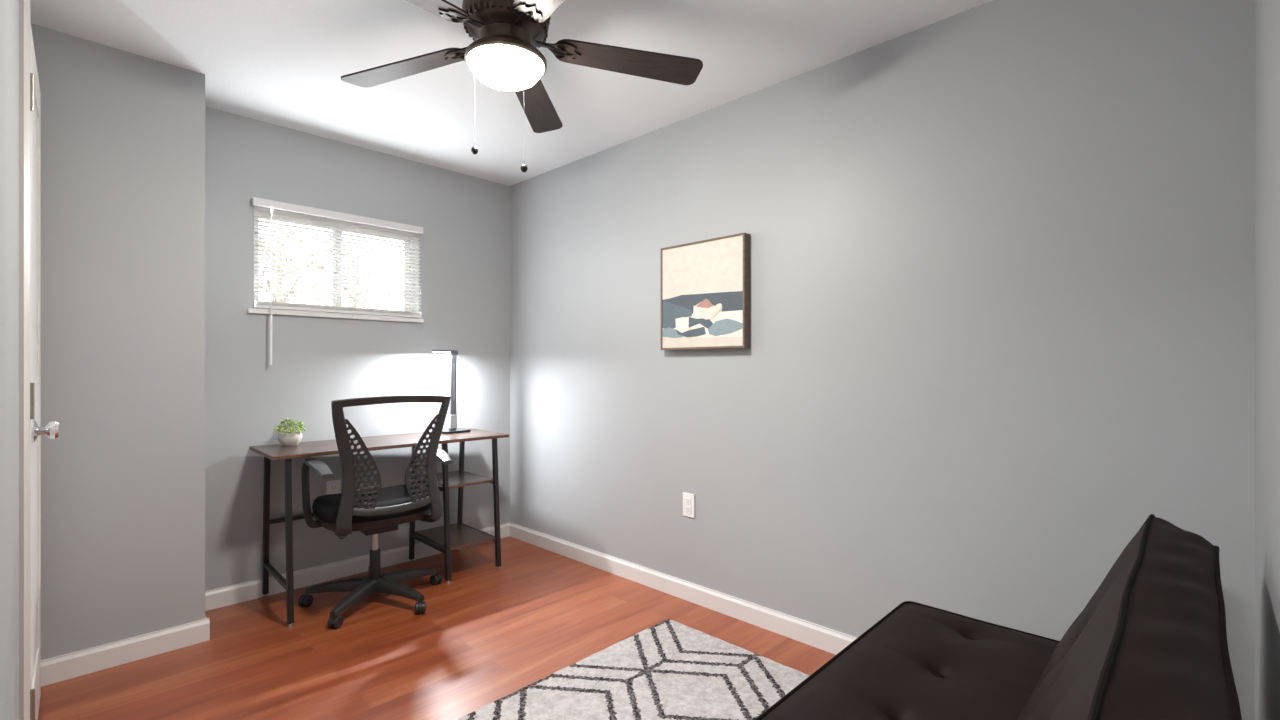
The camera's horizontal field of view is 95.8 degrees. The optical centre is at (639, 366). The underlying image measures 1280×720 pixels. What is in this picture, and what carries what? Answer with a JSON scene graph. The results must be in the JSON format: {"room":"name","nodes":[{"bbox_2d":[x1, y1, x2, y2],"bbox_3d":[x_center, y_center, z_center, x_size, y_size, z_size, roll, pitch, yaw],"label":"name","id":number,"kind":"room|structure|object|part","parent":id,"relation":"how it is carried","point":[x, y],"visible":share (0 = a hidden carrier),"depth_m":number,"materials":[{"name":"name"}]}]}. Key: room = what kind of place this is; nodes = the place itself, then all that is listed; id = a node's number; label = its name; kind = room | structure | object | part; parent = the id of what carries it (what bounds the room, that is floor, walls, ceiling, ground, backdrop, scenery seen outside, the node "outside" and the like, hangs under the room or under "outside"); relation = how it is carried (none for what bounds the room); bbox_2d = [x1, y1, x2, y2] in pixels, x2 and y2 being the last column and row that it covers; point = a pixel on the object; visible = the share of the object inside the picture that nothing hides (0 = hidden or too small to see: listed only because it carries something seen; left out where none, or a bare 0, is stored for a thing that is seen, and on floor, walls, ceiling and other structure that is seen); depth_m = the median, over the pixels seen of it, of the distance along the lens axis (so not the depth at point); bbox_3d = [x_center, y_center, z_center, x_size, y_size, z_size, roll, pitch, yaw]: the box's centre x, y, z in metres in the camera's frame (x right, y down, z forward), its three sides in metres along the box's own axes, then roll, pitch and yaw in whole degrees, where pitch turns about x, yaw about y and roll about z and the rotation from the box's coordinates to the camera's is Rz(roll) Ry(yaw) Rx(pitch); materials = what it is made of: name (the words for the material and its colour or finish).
{"room":"home office","nodes":[
{"label":"home office","id":0,"kind":"room"},
{"bbox_2d":[0,0,18,719],"bbox_3d":[-1.111,-0.037,0.933,3.105,2.375,0.120,0,0,44],"label":"wall","id":1,"kind":"structure","parent":0,"point":[9,9],"depth_m":1.07,"materials":[{"name":"grey paint"}]},
{"bbox_2d":[19,0,30,719],"bbox_3d":[-1.929,0.058,1.736,0.747,2.184,0.139,0,0,44],"label":"trim","id":2,"kind":"structure","parent":1,"relation":"attached to","point":[24,5],"depth_m":1.52,"materials":[{"name":"paint"}]},
{"bbox_2d":[30,22,58,719],"bbox_3d":[-1.862,0.097,1.795,0.090,2.083,0.593,0,0,-44],"label":"door","id":3,"kind":"structure","parent":1,"relation":"in","point":[51,430],"depth_m":1.80,"materials":[{"name":"paint"}]},
{"bbox_3d":[-1.709,0.185,1.663,0.054,0.066,0.066,0,0,-44],"label":"knob","id":4,"kind":"part","parent":3,"relation":"part of","materials":[{"name":"silver metal"}]},
{"bbox_2d":[31,24,204,659],"bbox_3d":[-2.230,-0.037,2.375,0.507,2.375,0.638,0,0,44],"label":"wall","id":5,"kind":"structure","parent":0,"point":[123,132],"depth_m":2.23,"materials":[{"name":"grey paint"}]},
{"bbox_2d":[41,522,509,686],"bbox_3d":[-1.524,1.105,2.994,0.380,0.090,2.229,0,0,44],"label":"baseboard","id":6,"kind":"structure","parent":5,"relation":"attached to","point":[90,660],"depth_m":2.40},
{"bbox_2d":[205,106,509,590],"bbox_3d":[-1.571,-0.037,3.320,0.140,2.375,1.836,0,0,44],"label":"wall","id":7,"kind":"structure","parent":0,"point":[464,219],"depth_m":3.12,"materials":[{"name":"grey paint"}]},
{"bbox_2d":[326,480,340,494],"bbox_3d":[-1.656,0.675,3.124,0.010,0.116,0.072,0,0,44],"label":"wall outlet","id":8,"kind":"object","parent":7,"relation":"attached to","point":[332,487],"visible":0.59,"depth_m":3.12,"materials":[{"name":"white plastic"}]},
{"bbox_2d":[330,484,336,490],"bbox_3d":[-1.654,0.654,3.123,0.004,0.029,0.034,0,0,44],"label":"socket","id":9,"kind":"object","parent":8,"relation":"attached to","point":[333,487],"depth_m":3.12,"materials":[{"name":"white plastic"}]},
{"bbox_2d":[247,207,423,322],"bbox_3d":[-1.660,-0.534,3.201,0.147,0.544,0.890,0,0,44],"label":"window","id":10,"kind":"structure","parent":7,"relation":"in","point":[249,310],"depth_m":3.22,"materials":[{"name":"plastic"}]},
{"bbox_3d":[-1.821,-0.543,3.088,0.020,0.495,0.423,0,0,44],"label":"sash","id":11,"kind":"part","parent":10,"relation":"part of","materials":[{"name":"plastic"}]},
{"bbox_2d":[251,197,422,364],"bbox_3d":[-1.602,-0.417,3.149,0.050,0.825,0.864,0,0,44],"label":"window blind","id":12,"kind":"object","parent":10,"relation":"attached to","point":[293,209],"visible":1,"depth_m":3.10,"materials":[{"name":"white plastic"}]},
{"bbox_3d":[-1.607,-0.296,3.153,0.026,0.016,0.844,0,0,44],"label":"rail","id":13,"kind":"part","parent":12,"relation":"part of","materials":[{"name":"white plastic"}]},
{"bbox_3d":[-1.593,-0.545,3.168,0.031,0.490,0.001,0,0,44],"label":"ladder cord","id":14,"kind":"part","parent":12,"relation":"part of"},
{"bbox_3d":[-1.568,-0.543,3.382,0.020,0.495,0.433,0,0,44],"label":"sash","id":15,"kind":"part","parent":10,"relation":"part of","materials":[{"name":"plastic"}]},
{"bbox_2d":[38,536,834,719],"bbox_3d":[-0.595,1.180,1.188,4.507,0.060,3.782,0,0,44],"label":"floor","id":16,"kind":"structure","parent":0,"point":[488,634],"depth_m":2.37,"materials":[{"name":"laminate"}]},
{"bbox_2d":[298,395,451,627],"bbox_3d":[-1.289,0.640,2.841,0.654,1.019,0.649,0,0,-42],"label":"office chair","id":17,"kind":"object","parent":16,"relation":"on","point":[377,510],"visible":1,"depth_m":2.68,"materials":[{"name":"black plastic"}]},
{"bbox_3d":[-1.441,0.589,2.593,0.094,0.321,0.266,0,0,-42],"label":"armrest","id":18,"kind":"part","parent":17,"relation":"part of","materials":[{"name":"black plastic"}]},
{"bbox_3d":[-1.313,0.668,2.850,0.507,0.084,0.484,0,0,-42],"label":"seat","id":19,"kind":"part","parent":17,"relation":"part of","materials":[{"name":"black fabric"}]},
{"bbox_3d":[-1.182,0.451,2.705,0.522,0.640,0.303,0,0,-42],"label":"frame","id":20,"kind":"part","parent":17,"relation":"part of","materials":[{"name":"plastic"}]},
{"bbox_2d":[250,428,508,627],"bbox_3d":[-1.332,0.771,3.086,1.182,0.757,0.498,0,0,-44],"label":"writing desk","id":21,"kind":"object","parent":16,"relation":"on","point":[448,537],"visible":0.97,"depth_m":3.07,"materials":[{"name":"black metal"}]},
{"bbox_3d":[-1.855,0.772,2.870,0.024,0.725,0.068,0,0,-44],"label":"leg","id":22,"kind":"part","parent":21,"relation":"part of","materials":[{"name":"black metal"}]},
{"bbox_3d":[-1.707,0.985,2.719,0.018,0.022,0.450,0,0,-44],"label":"rail","id":23,"kind":"part","parent":21,"relation":"part of","materials":[{"name":"black metal"}]},
{"bbox_3d":[-1.558,0.772,2.567,0.024,0.725,0.068,0,0,-44],"label":"leg","id":24,"kind":"part","parent":21,"relation":"part of","materials":[{"name":"black metal"}]},
{"bbox_2d":[273,418,305,445],"bbox_3d":[-1.736,0.325,2.869,0.146,0.137,0.146,0,0,44],"label":"potted succulent","id":25,"kind":"object","parent":21,"relation":"on","point":[285,437],"visible":1,"depth_m":2.84,"materials":[{"name":"green plant"}]},
{"bbox_2d":[278,432,301,445],"bbox_3d":[-1.738,0.361,2.871,0.105,0.064,0.105,0,0,44],"label":"pot","id":26,"kind":"object","parent":25,"relation":"on","point":[285,438],"depth_m":2.83,"materials":[{"name":"ceramic"}]},
{"bbox_3d":[-1.592,0.775,3.128,0.737,0.020,0.020,0,0,-44],"label":"rail","id":27,"kind":"part","parent":21,"relation":"part of","materials":[{"name":"black metal"}]},
{"bbox_3d":[-1.329,0.772,3.386,0.024,0.725,0.068,0,0,-44],"label":"leg","id":28,"kind":"part","parent":21,"relation":"part of","materials":[{"name":"black metal"}]},
{"bbox_3d":[-1.181,0.988,3.235,0.018,0.022,0.450,0,0,-44],"label":"rail","id":29,"kind":"part","parent":21,"relation":"part of","materials":[{"name":"black metal"}]},
{"bbox_3d":[-1.181,0.660,3.235,0.018,0.022,0.410,0,0,-44],"label":"rail","id":30,"kind":"part","parent":21,"relation":"part of","materials":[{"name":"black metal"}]},
{"bbox_3d":[-1.032,0.772,3.083,0.024,0.725,0.068,0,0,-44],"label":"leg","id":31,"kind":"part","parent":21,"relation":"part of","materials":[{"name":"black metal"}]},
{"bbox_2d":[432,350,470,433],"bbox_3d":[-1.128,0.148,3.442,0.150,0.490,0.220,0,0,40],"label":"desk lamp","id":32,"kind":"object","parent":21,"relation":"on","point":[452,417],"visible":0.9,"depth_m":3.44,"materials":[{"name":"silver metal"}]},
{"bbox_3d":[-1.119,0.147,3.454,0.024,0.464,0.042,0,0,40],"label":"stem","id":33,"kind":"part","parent":32,"relation":"part of","materials":[{"name":"silver metal"}]},
{"bbox_2d":[416,470,492,488],"bbox_3d":[-1.073,0.651,3.340,0.276,0.014,0.400,0,0,-44],"label":"shelf","id":34,"kind":"object","parent":21,"relation":"attached to","point":[460,478],"depth_m":3.29,"materials":[{"name":"brown wood"}]},
{"bbox_2d":[415,523,494,549],"bbox_3d":[-1.073,0.979,3.340,0.276,0.014,0.440,0,0,-44],"label":"shelf","id":35,"kind":"object","parent":21,"relation":"attached to","point":[462,535],"depth_m":3.30,"materials":[{"name":"brown wood"}]},
{"bbox_3d":[-1.115,0.772,3.596,0.024,0.725,0.068,0,0,-44],"label":"leg","id":36,"kind":"part","parent":21,"relation":"part of","materials":[{"name":"black metal"}]},
{"bbox_3d":[-0.966,0.988,3.445,0.018,0.022,0.450,0,0,-44],"label":"rail","id":37,"kind":"part","parent":21,"relation":"part of","materials":[{"name":"black metal"}]},
{"bbox_3d":[-0.818,0.772,3.294,0.024,0.725,0.068,0,0,-44],"label":"leg","id":38,"kind":"part","parent":21,"relation":"part of","materials":[{"name":"black metal"}]},
{"bbox_2d":[456,619,809,719],"bbox_3d":[-0.068,1.144,1.528,1.225,0.012,1.834,0,0,44],"label":"area rug","id":39,"kind":"object","parent":16,"relation":"on","point":[669,669],"visible":0.85,"depth_m":2.06,"materials":[{"name":"grey carpet"}]},
{"bbox_2d":[755,514,1241,719],"bbox_3d":[0.484,0.754,0.954,0.702,0.793,1.756,0,0,44],"label":"futon sofa","id":40,"kind":"object","parent":16,"relation":"on","point":[1150,643],"visible":1,"depth_m":1.19,"materials":[{"name":"black leather"}]},
{"bbox_2d":[761,603,1057,719],"bbox_3d":[0.411,0.792,1.025,0.497,0.147,1.737,0,0,44],"label":"seat cushion","id":41,"kind":"object","parent":40,"relation":"on","point":[919,661],"depth_m":1.36,"materials":[{"name":"black leather"}]},
{"bbox_3d":[0.620,0.598,0.823,0.316,0.472,1.756,0,0,44],"label":"backrest","id":42,"kind":"part","parent":40,"relation":"part of","materials":[{"name":"black leather"}]},
{"bbox_2d":[30,0,991,185],"bbox_3d":[-0.595,-1.265,1.188,4.507,0.080,3.782,0,0,44],"label":"ceiling","id":43,"kind":"structure","parent":0,"point":[283,63],"depth_m":2.28,"materials":[{"name":"paint"}]},
{"bbox_2d":[341,0,702,172],"bbox_3d":[-0.439,-0.907,1.796,1.255,0.634,1.229,0,0,44],"label":"ceiling fan","id":44,"kind":"object","parent":43,"relation":"hanging from","point":[503,54],"visible":1,"depth_m":1.85,"materials":[{"name":"brown wood"}]},
{"bbox_3d":[-0.796,-1.018,1.975,0.502,0.041,0.127,0,0,21],"label":"blade","id":45,"kind":"part","parent":44,"relation":"part of","materials":[{"name":"brown wood"}]},
{"bbox_3d":[-0.675,-1.018,1.522,0.127,0.041,0.502,0,0,39],"label":"blade","id":46,"kind":"part","parent":44,"relation":"part of","materials":[{"name":"brown wood"}]},
{"bbox_3d":[-0.424,-0.928,1.832,0.225,0.064,0.225,0,0,44],"label":"lamp shade","id":47,"kind":"part","parent":44,"relation":"part of","materials":[{"name":"white glass"}]},
{"bbox_3d":[-0.207,-1.018,1.497,0.127,0.041,0.502,0,0,-33],"label":"blade","id":48,"kind":"part","parent":44,"relation":"part of","materials":[{"name":"brown wood"}]},
{"bbox_3d":[-0.403,-1.018,2.230,0.127,0.041,0.502,0,0,3],"label":"blade","id":49,"kind":"part","parent":44,"relation":"part of","materials":[{"name":"brown wood"}]},
{"bbox_3d":[-0.038,-1.018,1.935,0.502,0.041,0.127,0,0,-15],"label":"blade","id":50,"kind":"part","parent":44,"relation":"part of","materials":[{"name":"brown wood"}]},
{"bbox_2d":[510,0,1254,719],"bbox_3d":[0.400,-0.037,2.774,3.732,2.375,0.120,0,0,44],"label":"wall","id":51,"kind":"structure","parent":0,"point":[1002,252],"depth_m":2.07,"materials":[{"name":"grey paint"}]},
{"bbox_2d":[510,523,856,654],"bbox_3d":[0.365,1.105,2.715,3.460,0.090,0.013,0,0,44],"label":"baseboard","id":52,"kind":"structure","parent":51,"relation":"attached to","point":[820,637],"depth_m":2.78,"materials":[{"name":"white wood"}]},
{"bbox_2d":[683,492,694,517],"bbox_3d":[0.238,0.682,2.840,0.072,0.116,0.010,0,0,44],"label":"wall outlet","id":53,"kind":"object","parent":51,"relation":"attached to","point":[688,499],"visible":1,"depth_m":2.83,"materials":[{"name":"white plastic"}]},
{"bbox_2d":[685,497,690,503],"bbox_3d":[0.236,0.661,2.838,0.034,0.029,0.004,0,0,44],"label":"socket","id":54,"kind":"object","parent":53,"relation":"attached to","point":[687,499],"depth_m":2.84,"materials":[{"name":"white plastic"}]},
{"bbox_2d":[685,506,690,512],"bbox_3d":[0.236,0.703,2.838,0.034,0.029,0.004,0,0,44],"label":"socket","id":55,"kind":"object","parent":53,"relation":"attached to","point":[687,508],"depth_m":2.84,"materials":[{"name":"white plastic"}]},
{"bbox_2d":[661,232,749,349],"bbox_3d":[0.299,-0.338,2.755,0.501,0.512,0.046,0,0,44],"label":"framed canvas","id":56,"kind":"object","parent":51,"relation":"attached to","point":[705,284],"visible":1,"depth_m":2.71,"materials":[{"name":"beige fabric"}]},
{"bbox_2d":[1255,0,1279,719],"bbox_3d":[0.831,-0.037,0.622,0.120,2.375,2.374,0,0,44],"label":"wall","id":57,"kind":"structure","parent":0,"point":[1267,12],"depth_m":1.23,"materials":[{"name":"grey paint"}]},
{"label":"outside","id":58,"kind":"structure","parent":0,"visible":0},
{"bbox_3d":[-5.625,1.420,8.221,12.483,0.100,16.000,0,0,44],"label":"ground","id":59,"kind":"structure","parent":58,"visible":0},
{"bbox_2d":[259,219,365,304],"bbox_3d":[-3.373,-0.293,5.635,1.248,3.294,1.306,0,0,10],"label":"autumn tree","id":60,"kind":"object","parent":59,"relation":"on","point":[275,266],"visible":0.27,"depth_m":5.51,"materials":[{"name":"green plant"}]},
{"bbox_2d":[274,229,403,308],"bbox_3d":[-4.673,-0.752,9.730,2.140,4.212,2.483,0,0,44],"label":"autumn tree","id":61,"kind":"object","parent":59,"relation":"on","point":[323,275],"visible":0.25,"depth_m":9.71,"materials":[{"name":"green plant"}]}
]}

